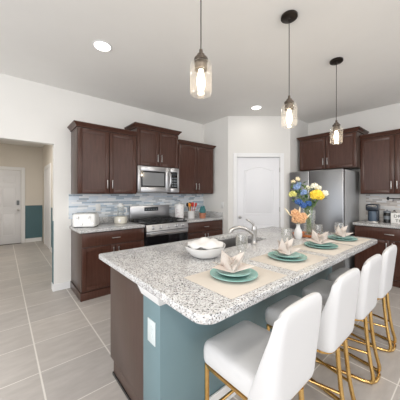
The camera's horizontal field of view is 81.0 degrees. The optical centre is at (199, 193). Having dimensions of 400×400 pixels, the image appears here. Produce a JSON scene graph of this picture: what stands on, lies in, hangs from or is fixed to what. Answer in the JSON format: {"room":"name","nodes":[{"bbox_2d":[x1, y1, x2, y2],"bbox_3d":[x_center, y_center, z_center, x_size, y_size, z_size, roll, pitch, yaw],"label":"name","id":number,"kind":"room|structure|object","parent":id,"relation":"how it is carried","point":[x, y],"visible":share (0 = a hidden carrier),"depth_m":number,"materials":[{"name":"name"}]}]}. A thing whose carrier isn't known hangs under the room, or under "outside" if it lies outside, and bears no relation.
{"room":"kitchen","nodes":[
{"label":"kitchen","id":0,"kind":"room"},
{"bbox_2d":[0,143,42,240],"bbox_3d":[-5.499,0.005,6.298,2.330,2.750,0.120,0,0,-40],"label":"wall","id":1,"kind":"structure","parent":0,"point":[30,158],"depth_m":6.73,"materials":[{"name":"paint"}]},
{"bbox_2d":[0,170,20,244],"bbox_3d":[-5.374,0.362,6.266,0.940,2.034,0.110,0,0,-40],"label":"door","id":2,"kind":"structure","parent":1,"relation":"in","point":[10,180],"depth_m":6.42,"materials":[{"name":"white paint"}]},
{"bbox_2d":[0,166,24,242],"bbox_3d":[-5.395,0.315,6.287,1.115,2.130,0.029,0,0,-40],"label":"trim","id":3,"kind":"structure","parent":1,"relation":"attached to","point":[22,169],"depth_m":6.60,"materials":[{"name":"white paint"}]},
{"bbox_2d":[25,205,41,238],"bbox_3d":[-4.816,0.855,6.787,0.405,1.050,0.015,0,0,-40],"label":"trim","id":4,"kind":"structure","parent":1,"relation":"attached to","point":[33,213],"depth_m":6.77,"materials":[{"name":"teal paint"}]},
{"bbox_2d":[25,237,41,242],"bbox_3d":[-4.812,1.325,6.769,0.388,0.110,0.016,0,0,-40],"label":"baseboard","id":5,"kind":"structure","parent":1,"relation":"attached to","point":[37,238],"depth_m":6.76,"materials":[{"name":"white paint"}]},
{"bbox_2d":[0,139,44,147],"bbox_3d":[-4.108,-1.420,4.652,2.330,0.100,4.430,0,0,-40],"label":"ceiling","id":6,"kind":"structure","parent":0,"point":[1,140],"depth_m":6.35,"materials":[{"name":"paint"}]},
{"bbox_2d":[43,144,52,241],"bbox_3d":[-3.225,0.005,5.320,0.120,2.750,4.310,0,0,-40],"label":"wall","id":7,"kind":"structure","parent":0,"point":[47,149],"depth_m":6.03,"materials":[{"name":"paint"}]},
{"bbox_2d":[45,167,49,248],"bbox_3d":[-3.966,0.356,6.088,0.015,2.028,0.896,0,0,-40],"label":"door","id":8,"kind":"structure","parent":7,"relation":"in","point":[47,171],"depth_m":6.05,"materials":[{"name":"white paint"}]},
{"bbox_2d":[44,163,50,246],"bbox_3d":[-3.969,0.315,6.086,0.024,2.130,1.080,0,0,-40],"label":"trim","id":9,"kind":"structure","parent":7,"relation":"attached to","point":[48,165],"depth_m":5.86,"materials":[{"name":"white paint"}]},
{"bbox_2d":[51,208,52,246],"bbox_3d":[-2.743,0.855,4.647,0.010,1.050,2.660,0,0,-40],"label":"trim","id":10,"kind":"structure","parent":7,"relation":"attached to","point":[51,208],"depth_m":5.60,"materials":[{"name":"teal paint"}]},
{"bbox_2d":[0,73,202,283],"bbox_3d":[-2.430,-0.070,3.092,6.680,2.900,0.120,0,0,-40],"label":"wall","id":11,"kind":"structure","parent":0,"point":[30,111],"depth_m":3.37,"materials":[{"name":"paint"}]},
{"bbox_2d":[52,221,53,283],"bbox_3d":[-2.121,0.885,3.373,0.006,0.990,0.090,0,0,-40],"label":"trim","id":12,"kind":"structure","parent":11,"relation":"attached to","point":[52,221],"depth_m":3.34,"materials":[{"name":"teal paint"}]},
{"bbox_2d":[53,281,69,291],"bbox_3d":[-1.992,1.330,3.375,0.222,0.100,0.014,0,0,-40],"label":"baseboard","id":13,"kind":"structure","parent":11,"relation":"attached to","point":[60,286],"depth_m":3.37,"materials":[{"name":"white paint"}]},
{"bbox_2d":[67,120,137,193],"bbox_3d":[-1.461,-0.490,3.554,0.905,0.980,0.421,0,0,-40],"label":"upper cabinet","id":14,"kind":"object","parent":11,"relation":"attached to","point":[103,158],"visible":1,"depth_m":3.39,"materials":[{"name":"brown wood"}]},
{"bbox_2d":[69,193,202,218],"bbox_3d":[-0.927,0.215,4.277,2.614,0.470,0.008,0,0,-40],"label":"tile backsplash","id":15,"kind":"structure","parent":11,"relation":"attached to","point":[78,203],"depth_m":3.95,"materials":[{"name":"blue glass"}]},
{"bbox_2d":[96,204,100,211],"bbox_3d":[-1.607,0.215,3.691,0.075,0.120,0.009,0,0,-40],"label":"wall outlet","id":16,"kind":"object","parent":15,"relation":"attached to","point":[98,206],"visible":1,"depth_m":3.69,"materials":[{"name":"white plastic"}]},
{"bbox_2d":[124,122,181,168],"bbox_3d":[-0.807,-0.793,4.103,0.900,0.670,0.426,0,0,-40],"label":"upper cabinet","id":17,"kind":"object","parent":11,"relation":"attached to","point":[156,146],"visible":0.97,"depth_m":3.93,"materials":[{"name":"brown wood"}]},
{"bbox_2d":[136,165,178,192],"bbox_3d":[-0.789,-0.239,4.074,0.790,0.425,0.473,0,0,-40],"label":"microwave oven","id":18,"kind":"object","parent":17,"relation":"attached to","point":[149,179],"visible":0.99,"depth_m":3.92,"materials":[{"name":"silver metal"}]},
{"bbox_2d":[167,139,215,193],"bbox_3d":[-0.152,-0.492,4.660,0.915,0.985,0.421,0,0,-40],"label":"upper cabinet","id":19,"kind":"object","parent":11,"relation":"attached to","point":[195,160],"visible":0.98,"depth_m":4.48,"materials":[{"name":"brown wood"}]},
{"bbox_2d":[0,0,399,123],"bbox_3d":[0.497,-1.570,0.938,8.370,0.100,7.190,0,0,-40],"label":"ceiling","id":20,"kind":"structure","parent":0,"point":[150,65],"depth_m":2.51,"materials":[{"name":"paint"}]},
{"bbox_2d":[92,40,111,51],"bbox_3d":[-1.002,-1.516,2.403,0.190,0.006,0.190,0,0,-40],"label":"recessed light","id":21,"kind":"object","parent":20,"relation":"in","point":[100,45],"visible":1,"depth_m":2.40,"materials":[{"name":"white paint"}]},
{"bbox_2d":[194,0,207,92],"bbox_3d":[0.005,-1.043,1.357,0.136,0.954,0.136,0,0,-40],"label":"pendant lamp","id":22,"kind":"object","parent":20,"relation":"hanging from","point":[200,60],"visible":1,"depth_m":1.34,"materials":[{"name":"brown metal"}]},
{"bbox_2d":[251,105,261,109],"bbox_3d":[0.992,-1.516,4.112,0.190,0.006,0.190,0,0,-40],"label":"recessed light","id":23,"kind":"object","parent":20,"relation":"in","point":[257,106],"visible":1,"depth_m":4.10,"materials":[{"name":"white paint"}]},
{"bbox_2d":[281,10,297,124],"bbox_3d":[0.760,-1.043,1.995,0.136,0.954,0.136,0,0,-40],"label":"pendant lamp","id":24,"kind":"object","parent":20,"relation":"hanging from","point":[289,16],"visible":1,"depth_m":1.98,"materials":[{"name":"brown metal"}]},
{"bbox_2d":[330,57,342,141],"bbox_3d":[1.550,-1.043,2.659,0.136,0.954,0.136,0,0,-40],"label":"pendant lamp","id":25,"kind":"object","parent":20,"relation":"hanging from","point":[335,61],"visible":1,"depth_m":2.65,"materials":[{"name":"brown metal"}]},
{"bbox_2d":[0,241,399,399],"bbox_3d":[-0.932,1.420,2.629,8.370,0.080,11.620,0,0,-40],"label":"floor","id":26,"kind":"structure","parent":0,"point":[55,345],"depth_m":2.12,"materials":[{"name":"tile"}]},
{"bbox_2d":[70,227,143,301],"bbox_3d":[-1.369,0.943,3.491,0.890,0.874,0.636,0,0,-40],"label":"base cabinet","id":27,"kind":"object","parent":26,"relation":"on","point":[90,276],"visible":0.7,"depth_m":3.15,"materials":[{"name":"brown wood"}]},
{"bbox_2d":[69,215,144,233],"bbox_3d":[-1.380,0.435,3.494,0.902,0.139,0.619,0,0,-40],"label":"countertop","id":28,"kind":"structure","parent":27,"relation":"on","point":[105,223],"depth_m":3.42,"materials":[{"name":"stone"}]},
{"bbox_2d":[73,212,98,227],"bbox_3d":[-1.623,0.366,3.328,0.300,0.198,0.265,0,0,-10],"label":"toaster","id":29,"kind":"object","parent":28,"relation":"on","point":[82,219],"visible":1,"depth_m":3.23,"materials":[{"name":"white plastic"}]},
{"bbox_2d":[114,203,126,223],"bbox_3d":[-1.261,0.306,3.719,0.195,0.320,0.207,0,0,-12],"label":"food processor","id":30,"kind":"object","parent":28,"relation":"on","point":[118,219],"visible":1,"depth_m":3.66,"materials":[{"name":"white plastic"}]},
{"bbox_2d":[129,205,187,246],"bbox_3d":[-0.696,0.777,4.004,0.785,1.145,0.701,0,0,-40],"label":"gas range","id":31,"kind":"object","parent":26,"relation":"on","point":[160,228],"visible":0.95,"depth_m":3.89,"materials":[{"name":"silver metal"}]},
{"bbox_2d":[130,218,186,224],"bbox_3d":[-0.702,0.465,4.011,0.785,0.020,0.563,0,0,-40],"label":"cooktop","id":32,"kind":"object","parent":31,"relation":"in","point":[145,221],"depth_m":3.87,"materials":[{"name":"black glass"}]},
{"bbox_2d":[188,220,222,239],"bbox_3d":[-0.075,0.943,4.584,0.907,0.874,0.636,0,0,-40],"label":"base cabinet","id":33,"kind":"object","parent":26,"relation":"on","point":[214,227],"visible":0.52,"depth_m":4.34,"materials":[{"name":"brown wood"}]},
{"bbox_2d":[169,211,222,222],"bbox_3d":[-0.079,0.435,4.593,0.909,0.139,0.619,0,0,-40],"label":"countertop","id":34,"kind":"structure","parent":33,"relation":"on","point":[210,215],"depth_m":4.64,"materials":[{"name":"stone"}]},
{"bbox_2d":[174,202,183,217],"bbox_3d":[-0.392,0.310,4.422,0.192,0.312,0.192,0,0,-40],"label":"canister","id":35,"kind":"object","parent":34,"relation":"on","point":[178,207],"visible":0.88,"depth_m":4.35,"materials":[{"name":"white ceramic"}]},
{"bbox_2d":[188,211,194,218],"bbox_3d":[-0.168,0.393,4.467,0.136,0.145,0.136,0,0,-40],"label":"utensil crock","id":36,"kind":"object","parent":34,"relation":"on","point":[191,214],"visible":0.95,"depth_m":4.41,"materials":[{"name":"white ceramic"}]},
{"bbox_2d":[199,206,205,217],"bbox_3d":[0.050,0.347,4.519,0.139,0.237,0.139,0,0,-12],"label":"potted succulent","id":37,"kind":"object","parent":34,"relation":"on","point":[202,214],"visible":0.99,"depth_m":4.47,"materials":[{"name":"teal plant"}]},
{"bbox_2d":[111,266,331,399],"bbox_3d":[0.409,0.943,2.258,2.320,0.874,0.808,0,0,-40],"label":"kitchen island","id":38,"kind":"object","parent":26,"relation":"on","point":[173,369],"depth_m":1.43,"materials":[{"name":"teal paint"}]},
{"bbox_2d":[148,317,155,346],"bbox_3d":[-0.271,0.768,1.305,0.009,0.130,0.085,0,0,-40],"label":"wall outlet","id":39,"kind":"object","parent":38,"relation":"attached to","point":[151,324],"visible":1,"depth_m":1.29,"materials":[{"name":"white plastic"}]},
{"bbox_2d":[99,226,376,324],"bbox_3d":[0.529,0.485,2.121,2.403,0.039,1.253,0,0,-40],"label":"island countertop","id":40,"kind":"structure","parent":38,"relation":"on","point":[161,270],"depth_m":1.46,"materials":[{"name":"stone"}]},
{"bbox_2d":[185,243,224,258],"bbox_3d":[0.040,0.421,1.742,0.291,0.090,0.291,0,0,13],"label":"serving bowl","id":41,"kind":"object","parent":40,"relation":"on","point":[200,253],"visible":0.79,"depth_m":1.63,"materials":[{"name":"white ceramic"}]},
{"bbox_2d":[187,237,222,249],"bbox_3d":[0.040,0.358,1.742,0.264,0.068,0.237,0,0,-17],"label":"cloth","id":42,"kind":"object","parent":41,"relation":"in","point":[206,243],"visible":0.99,"depth_m":1.67,"materials":[{"name":"white fabric"}]},
{"bbox_2d":[184,263,286,299],"bbox_3d":[0.203,0.464,1.317,0.470,0.003,0.355,0,0,-40],"label":"placemat","id":43,"kind":"object","parent":40,"relation":"on","point":[231,290],"visible":0.74,"depth_m":1.22,"materials":[{"name":"beige fabric"}]},
{"bbox_2d":[210,268,257,281],"bbox_3d":[0.191,0.453,1.324,0.270,0.019,0.270,0,0,-40],"label":"dinner plate","id":44,"kind":"object","parent":43,"relation":"on","point":[253,275],"visible":0.52,"depth_m":1.27,"materials":[{"name":"teal ceramic"}]},
{"bbox_2d":[216,268,250,276],"bbox_3d":[0.191,0.440,1.329,0.196,0.017,0.196,0,0,-40],"label":"salad plate","id":45,"kind":"object","parent":44,"relation":"on","point":[245,272],"visible":0.66,"depth_m":1.30,"materials":[{"name":"teal ceramic"}]},
{"bbox_2d":[212,251,254,272],"bbox_3d":[0.178,0.374,1.339,0.241,0.127,0.133,0,0,-5],"label":"napkin","id":46,"kind":"object","parent":45,"relation":"on","point":[229,264],"visible":1,"depth_m":1.31,"materials":[{"name":"beige fabric"}]},
{"bbox_2d":[219,237,258,247],"bbox_3d":[0.319,0.606,2.365,0.724,0.199,0.424,0,0,-40],"label":"sink","id":47,"kind":"object","parent":40,"relation":"in","point":[231,242],"visible":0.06,"depth_m":2.67,"materials":[{"name":"silver metal"}]},
{"bbox_2d":[228,219,256,243],"bbox_3d":[0.397,0.346,2.169,0.282,0.238,0.060,0,0,-10],"label":"faucet","id":48,"kind":"object","parent":40,"relation":"on","point":[253,231],"visible":1,"depth_m":2.17,"materials":[{"name":"silver metal"}]},
{"bbox_2d":[250,251,327,271],"bbox_3d":[0.642,0.464,1.688,0.470,0.003,0.355,0,0,-40],"label":"placemat","id":49,"kind":"object","parent":40,"relation":"on","point":[311,259],"visible":0.78,"depth_m":1.60,"materials":[{"name":"beige fabric"}]},
{"bbox_2d":[268,251,306,260],"bbox_3d":[0.630,0.453,1.695,0.270,0.019,0.270,0,0,-40],"label":"dinner plate","id":50,"kind":"object","parent":49,"relation":"on","point":[302,257],"visible":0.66,"depth_m":1.65,"materials":[{"name":"teal ceramic"}]},
{"bbox_2d":[273,251,300,257],"bbox_3d":[0.630,0.440,1.700,0.196,0.017,0.196,0,0,-40],"label":"salad plate","id":51,"kind":"object","parent":50,"relation":"on","point":[295,254],"visible":0.77,"depth_m":1.68,"materials":[{"name":"teal ceramic"}]},
{"bbox_2d":[271,238,300,254],"bbox_3d":[0.610,0.374,1.708,0.241,0.127,0.133,0,0,-33],"label":"napkin","id":52,"kind":"object","parent":51,"relation":"on","point":[286,248],"visible":1,"depth_m":1.68,"materials":[{"name":"beige fabric"}]},
{"bbox_2d":[294,224,301,238],"bbox_3d":[1.025,0.391,2.444,0.084,0.150,0.084,0,0,-40],"label":"bud vase","id":53,"kind":"object","parent":40,"relation":"on","point":[297,232],"visible":0.99,"depth_m":2.42,"materials":[{"name":"white ceramic"}]},
{"bbox_2d":[290,208,299,223],"bbox_3d":[0.990,0.292,2.440,0.100,0.287,0.106,0,0,-40],"label":"dried flower","id":54,"kind":"object","parent":53,"relation":"in","point":[294,211],"visible":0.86,"depth_m":2.42,"materials":[{"name":"brown plant"}]},
{"bbox_2d":[292,213,305,223],"bbox_3d":[1.026,0.312,2.430,0.159,0.248,0.145,0,0,-40],"label":"dried flower","id":55,"kind":"object","parent":53,"relation":"in","point":[300,218],"visible":0.96,"depth_m":2.39,"materials":[{"name":"brown plant"}]},
{"bbox_2d":[292,231,319,237],"bbox_3d":[1.176,0.451,2.598,0.284,0.029,0.284,0,0,-40],"label":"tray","id":56,"kind":"object","parent":40,"relation":"on","point":[303,234],"visible":0.47,"depth_m":2.53,"materials":[{"name":"orange wood"}]},
{"bbox_2d":[303,209,315,235],"bbox_3d":[1.215,0.317,2.598,0.124,0.285,0.124,0,0,-40],"label":"flower vase","id":57,"kind":"object","parent":56,"relation":"on","point":[303,209],"visible":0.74,"depth_m":2.59,"materials":[{"name":"clear glass"}]},
{"bbox_2d":[288,191,308,229],"bbox_3d":[1.096,0.203,2.588,0.234,0.481,0.082,0,0,6],"label":"flower","id":58,"kind":"object","parent":57,"relation":"in","point":[292,193],"visible":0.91,"depth_m":2.58,"materials":[{"name":"yellow plant"}]},
{"bbox_2d":[293,184,303,201],"bbox_3d":[1.118,0.165,2.619,0.186,0.558,0.094,0,0,-20],"label":"flower","id":59,"kind":"object","parent":57,"relation":"in","point":[297,186],"visible":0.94,"depth_m":2.58,"materials":[{"name":"blue plant"}]},
{"bbox_2d":[291,180,308,233],"bbox_3d":[1.106,0.141,2.591,0.193,0.606,0.099,0,0,11],"label":"flower","id":60,"kind":"object","parent":57,"relation":"in","point":[292,181],"visible":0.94,"depth_m":2.60,"materials":[{"name":"beige plant"}]},
{"bbox_2d":[295,199,307,233],"bbox_3d":[1.117,0.246,2.563,0.155,0.395,0.099,0,0,4],"label":"flower","id":61,"kind":"object","parent":57,"relation":"in","point":[298,201],"visible":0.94,"depth_m":2.55,"materials":[{"name":"blue plant"}]},
{"bbox_2d":[299,202,312,232],"bbox_3d":[1.165,0.262,2.557,0.168,0.363,0.088,0,0,0],"label":"flower","id":62,"kind":"object","parent":57,"relation":"in","point":[302,205],"visible":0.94,"depth_m":2.55,"materials":[{"name":"blue plant"}]},
{"bbox_2d":[300,189,313,219],"bbox_3d":[1.170,0.195,2.570,0.121,0.497,0.144,0,0,-40],"label":"flower","id":63,"kind":"object","parent":57,"relation":"in","point":[304,192],"visible":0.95,"depth_m":2.56,"materials":[{"name":"blue plant"}]},
{"bbox_2d":[304,185,310,212],"bbox_3d":[1.207,0.171,2.619,0.077,0.545,0.134,0,0,-33],"label":"flower","id":64,"kind":"object","parent":57,"relation":"in","point":[307,186],"visible":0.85,"depth_m":2.61,"materials":[{"name":"beige plant"}]},
{"bbox_2d":[304,201,311,224],"bbox_3d":[1.195,0.257,2.550,0.136,0.373,0.076,0,0,-17],"label":"flower","id":65,"kind":"object","parent":57,"relation":"in","point":[308,203],"visible":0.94,"depth_m":2.54,"materials":[{"name":"blue plant"}]},
{"bbox_2d":[310,183,317,233],"bbox_3d":[1.263,0.157,2.596,0.104,0.573,0.116,0,0,-5],"label":"flower","id":66,"kind":"object","parent":57,"relation":"in","point":[313,186],"visible":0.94,"depth_m":2.58,"materials":[{"name":"beige plant"}]},
{"bbox_2d":[310,189,324,208],"bbox_3d":[1.266,0.196,2.553,0.152,0.496,0.174,0,0,-40],"label":"flower","id":67,"kind":"object","parent":57,"relation":"in","point":[316,194],"visible":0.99,"depth_m":2.51,"materials":[{"name":"yellow plant"}]},
{"bbox_2d":[309,190,328,229],"bbox_3d":[1.318,0.199,2.612,0.215,0.490,0.094,0,0,13],"label":"flower","id":68,"kind":"object","parent":57,"relation":"in","point":[323,191],"visible":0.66,"depth_m":2.58,"materials":[{"name":"beige plant"}]},
{"bbox_2d":[292,243,354,255],"bbox_3d":[1.074,0.464,2.052,0.470,0.003,0.355,0,0,-40],"label":"placemat","id":69,"kind":"object","parent":40,"relation":"on","point":[340,248],"visible":0.58,"depth_m":1.95,"materials":[{"name":"beige fabric"}]},
{"bbox_2d":[304,242,337,248],"bbox_3d":[1.061,0.453,2.059,0.270,0.019,0.270,0,0,-40],"label":"dinner plate","id":70,"kind":"object","parent":69,"relation":"on","point":[305,243],"visible":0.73,"depth_m":2.03,"materials":[{"name":"teal ceramic"}]},
{"bbox_2d":[308,241,332,245],"bbox_3d":[1.062,0.440,2.065,0.196,0.017,0.196,0,0,-40],"label":"salad plate","id":71,"kind":"object","parent":70,"relation":"on","point":[310,242],"visible":0.73,"depth_m":2.04,"materials":[{"name":"teal ceramic"}]},
{"bbox_2d":[306,230,333,243],"bbox_3d":[1.055,0.374,2.074,0.241,0.127,0.133,0,0,15],"label":"napkin","id":72,"kind":"object","parent":71,"relation":"on","point":[319,239],"visible":1,"depth_m":2.04,"materials":[{"name":"beige fabric"}]},
{"bbox_2d":[327,237,370,245],"bbox_3d":[1.463,0.464,2.382,0.470,0.003,0.355,0,0,-40],"label":"placemat","id":73,"kind":"object","parent":40,"relation":"on","point":[359,241],"visible":0.54,"depth_m":2.28,"materials":[{"name":"beige fabric"}]},
{"bbox_2d":[327,235,357,240],"bbox_3d":[1.451,0.453,2.389,0.270,0.019,0.270,0,0,-40],"label":"dinner plate","id":74,"kind":"object","parent":73,"relation":"on","point":[329,236],"visible":0.65,"depth_m":2.34,"materials":[{"name":"teal ceramic"}]},
{"bbox_2d":[331,235,352,238],"bbox_3d":[1.451,0.440,2.394,0.196,0.017,0.196,0,0,-40],"label":"salad plate","id":75,"kind":"object","parent":74,"relation":"on","point":[335,236],"visible":0.84,"depth_m":2.37,"materials":[{"name":"teal ceramic"}]},
{"bbox_2d":[332,225,352,236],"bbox_3d":[1.434,0.374,2.403,0.241,0.127,0.133,0,0,-22],"label":"napkin","id":76,"kind":"object","parent":75,"relation":"on","point":[339,232],"visible":1,"depth_m":2.37,"materials":[{"name":"beige fabric"}]},
{"bbox_2d":[204,292,321,399],"bbox_3d":[0.311,0.923,1.204,0.419,0.913,0.512,0,0,-40],"label":"counter stool","id":77,"kind":"object","parent":26,"relation":"on","point":[255,362],"visible":1,"depth_m":1.06,"materials":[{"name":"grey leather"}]},
{"bbox_2d":[265,268,359,399],"bbox_3d":[0.750,0.923,1.575,0.419,0.913,0.512,0,0,-40],"label":"counter stool","id":78,"kind":"object","parent":26,"relation":"on","point":[337,319],"visible":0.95,"depth_m":1.38,"materials":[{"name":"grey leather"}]},
{"bbox_2d":[289,168,358,271],"bbox_3d":[2.282,0.482,4.357,0.810,1.795,0.940,0,0,-40],"label":"refrigerator","id":79,"kind":"object","parent":26,"relation":"on","point":[341,206],"visible":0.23,"depth_m":3.98,"materials":[{"name":"silver metal"}]},
{"bbox_2d":[302,254,381,384],"bbox_3d":[1.163,0.923,1.924,0.419,0.913,0.512,0,0,-40],"label":"counter stool","id":80,"kind":"object","parent":26,"relation":"on","point":[371,269],"visible":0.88,"depth_m":1.74,"materials":[{"name":"grey leather"}]},
{"bbox_2d":[327,245,396,351],"bbox_3d":[1.568,0.923,2.266,0.419,0.913,0.512,0,0,-40],"label":"counter stool","id":81,"kind":"object","parent":26,"relation":"on","point":[389,254],"visible":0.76,"depth_m":2.08,"materials":[{"name":"grey leather"}]},
{"bbox_2d":[355,225,399,287],"bbox_3d":[3.056,0.943,3.685,0.671,0.874,0.924,0,0,-40],"label":"base cabinet","id":82,"kind":"object","parent":26,"relation":"on","point":[385,237],"visible":0.48,"depth_m":3.58,"materials":[{"name":"brown wood"}]},
{"bbox_3d":[3.652,0.943,2.979,0.671,0.874,0.924,0,0,-40],"label":"base cabinet","id":83,"kind":"object","parent":26,"relation":"on","visible":0},
{"bbox_2d":[353,220,399,228],"bbox_3d":[3.362,0.485,3.337,0.654,0.039,1.878,0,0,-40],"label":"countertop","id":84,"kind":"structure","parent":83,"relation":"on","point":[362,222],"depth_m":3.66,"materials":[{"name":"stone"}]},
{"bbox_2d":[366,204,379,222],"bbox_3d":[2.861,0.316,3.872,0.170,0.300,0.310,0,0,43],"label":"coffee maker","id":85,"kind":"object","parent":84,"relation":"on","point":[373,210],"visible":1,"depth_m":3.79,"materials":[{"name":"grey plastic"}]},
{"bbox_2d":[383,210,390,222],"bbox_3d":[3.056,0.360,3.820,0.104,0.212,0.104,0,0,-40],"label":"coffee canister","id":86,"kind":"object","parent":84,"relation":"on","point":[386,214],"visible":0.95,"depth_m":3.79,"materials":[{"name":"black plastic"}]},
{"bbox_2d":[391,210,399,223],"bbox_3d":[3.135,0.360,3.640,0.260,0.211,0.021,0,0,43],"label":"coffee sign","id":87,"kind":"object","parent":84,"relation":"on","point":[395,217],"visible":1,"depth_m":3.68,"materials":[{"name":"white"}]},
{"bbox_2d":[199,213,205,217],"bbox_3d":[0.050,0.415,4.519,0.140,0.102,0.140,0,0,-40],"label":"pot","id":88,"kind":"object","parent":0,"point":[202,215],"depth_m":4.47,"materials":[{"name":"brown ceramic"}]},
{"bbox_2d":[203,116,227,233],"bbox_3d":[0.353,-0.070,4.881,0.120,2.900,0.740,0,0,-40],"label":"wall","id":89,"kind":"structure","parent":0,"point":[215,133],"depth_m":4.74,"materials":[{"name":"paint"}]},
{"bbox_2d":[228,116,289,232],"bbox_3d":[1.153,-0.070,4.614,1.215,2.900,0.100,0,0,0],"label":"wall","id":90,"kind":"structure","parent":0,"point":[246,134],"depth_m":4.56,"materials":[{"name":"paint"}]},
{"bbox_2d":[237,157,279,231],"bbox_3d":[1.143,0.328,4.561,0.838,2.088,0.106,0,0,0],"label":"door","id":91,"kind":"structure","parent":90,"relation":"in","point":[258,178],"depth_m":4.57,"materials":[{"name":"white paint"}]},
{"bbox_2d":[233,153,283,232],"bbox_3d":[1.141,0.292,4.606,0.990,2.175,0.116,0,0,0],"label":"trim","id":92,"kind":"structure","parent":90,"relation":"attached to","point":[235,155],"depth_m":4.55,"materials":[{"name":"white paint"}]},
{"bbox_2d":[290,117,307,171],"bbox_3d":[2.011,-0.070,4.858,0.757,2.900,0.120,0,0,-40],"label":"wall","id":93,"kind":"structure","parent":0,"point":[298,128],"depth_m":4.73,"materials":[{"name":"paint"}]},
{"bbox_2d":[308,103,399,220],"bbox_3d":[4.138,-0.070,3.020,0.120,2.900,5.672,0,0,-40],"label":"wall","id":94,"kind":"structure","parent":0,"point":[385,118],"depth_m":4.27,"materials":[{"name":"paint"}]},
{"bbox_2d":[296,126,368,170],"bbox_3d":[2.488,-0.787,4.450,0.551,0.665,1.085,0,0,-40],"label":"upper cabinet","id":95,"kind":"object","parent":94,"relation":"attached to","point":[321,151],"visible":0.96,"depth_m":4.22,"materials":[{"name":"brown wood"}]},
{"bbox_2d":[359,129,399,193],"bbox_3d":[3.171,-0.502,3.774,0.381,1.005,0.925,0,0,-40],"label":"upper cabinet","id":96,"kind":"object","parent":94,"relation":"attached to","point":[379,151],"visible":1,"depth_m":3.81,"materials":[{"name":"brown wood"}]},
{"bbox_2d":[366,194,399,220],"bbox_3d":[3.615,0.233,3.539,0.008,0.464,1.860,0,0,-40],"label":"tile backsplash","id":97,"kind":"structure","parent":94,"relation":"attached to","point":[391,204],"depth_m":4.04,"materials":[{"name":"tile"}]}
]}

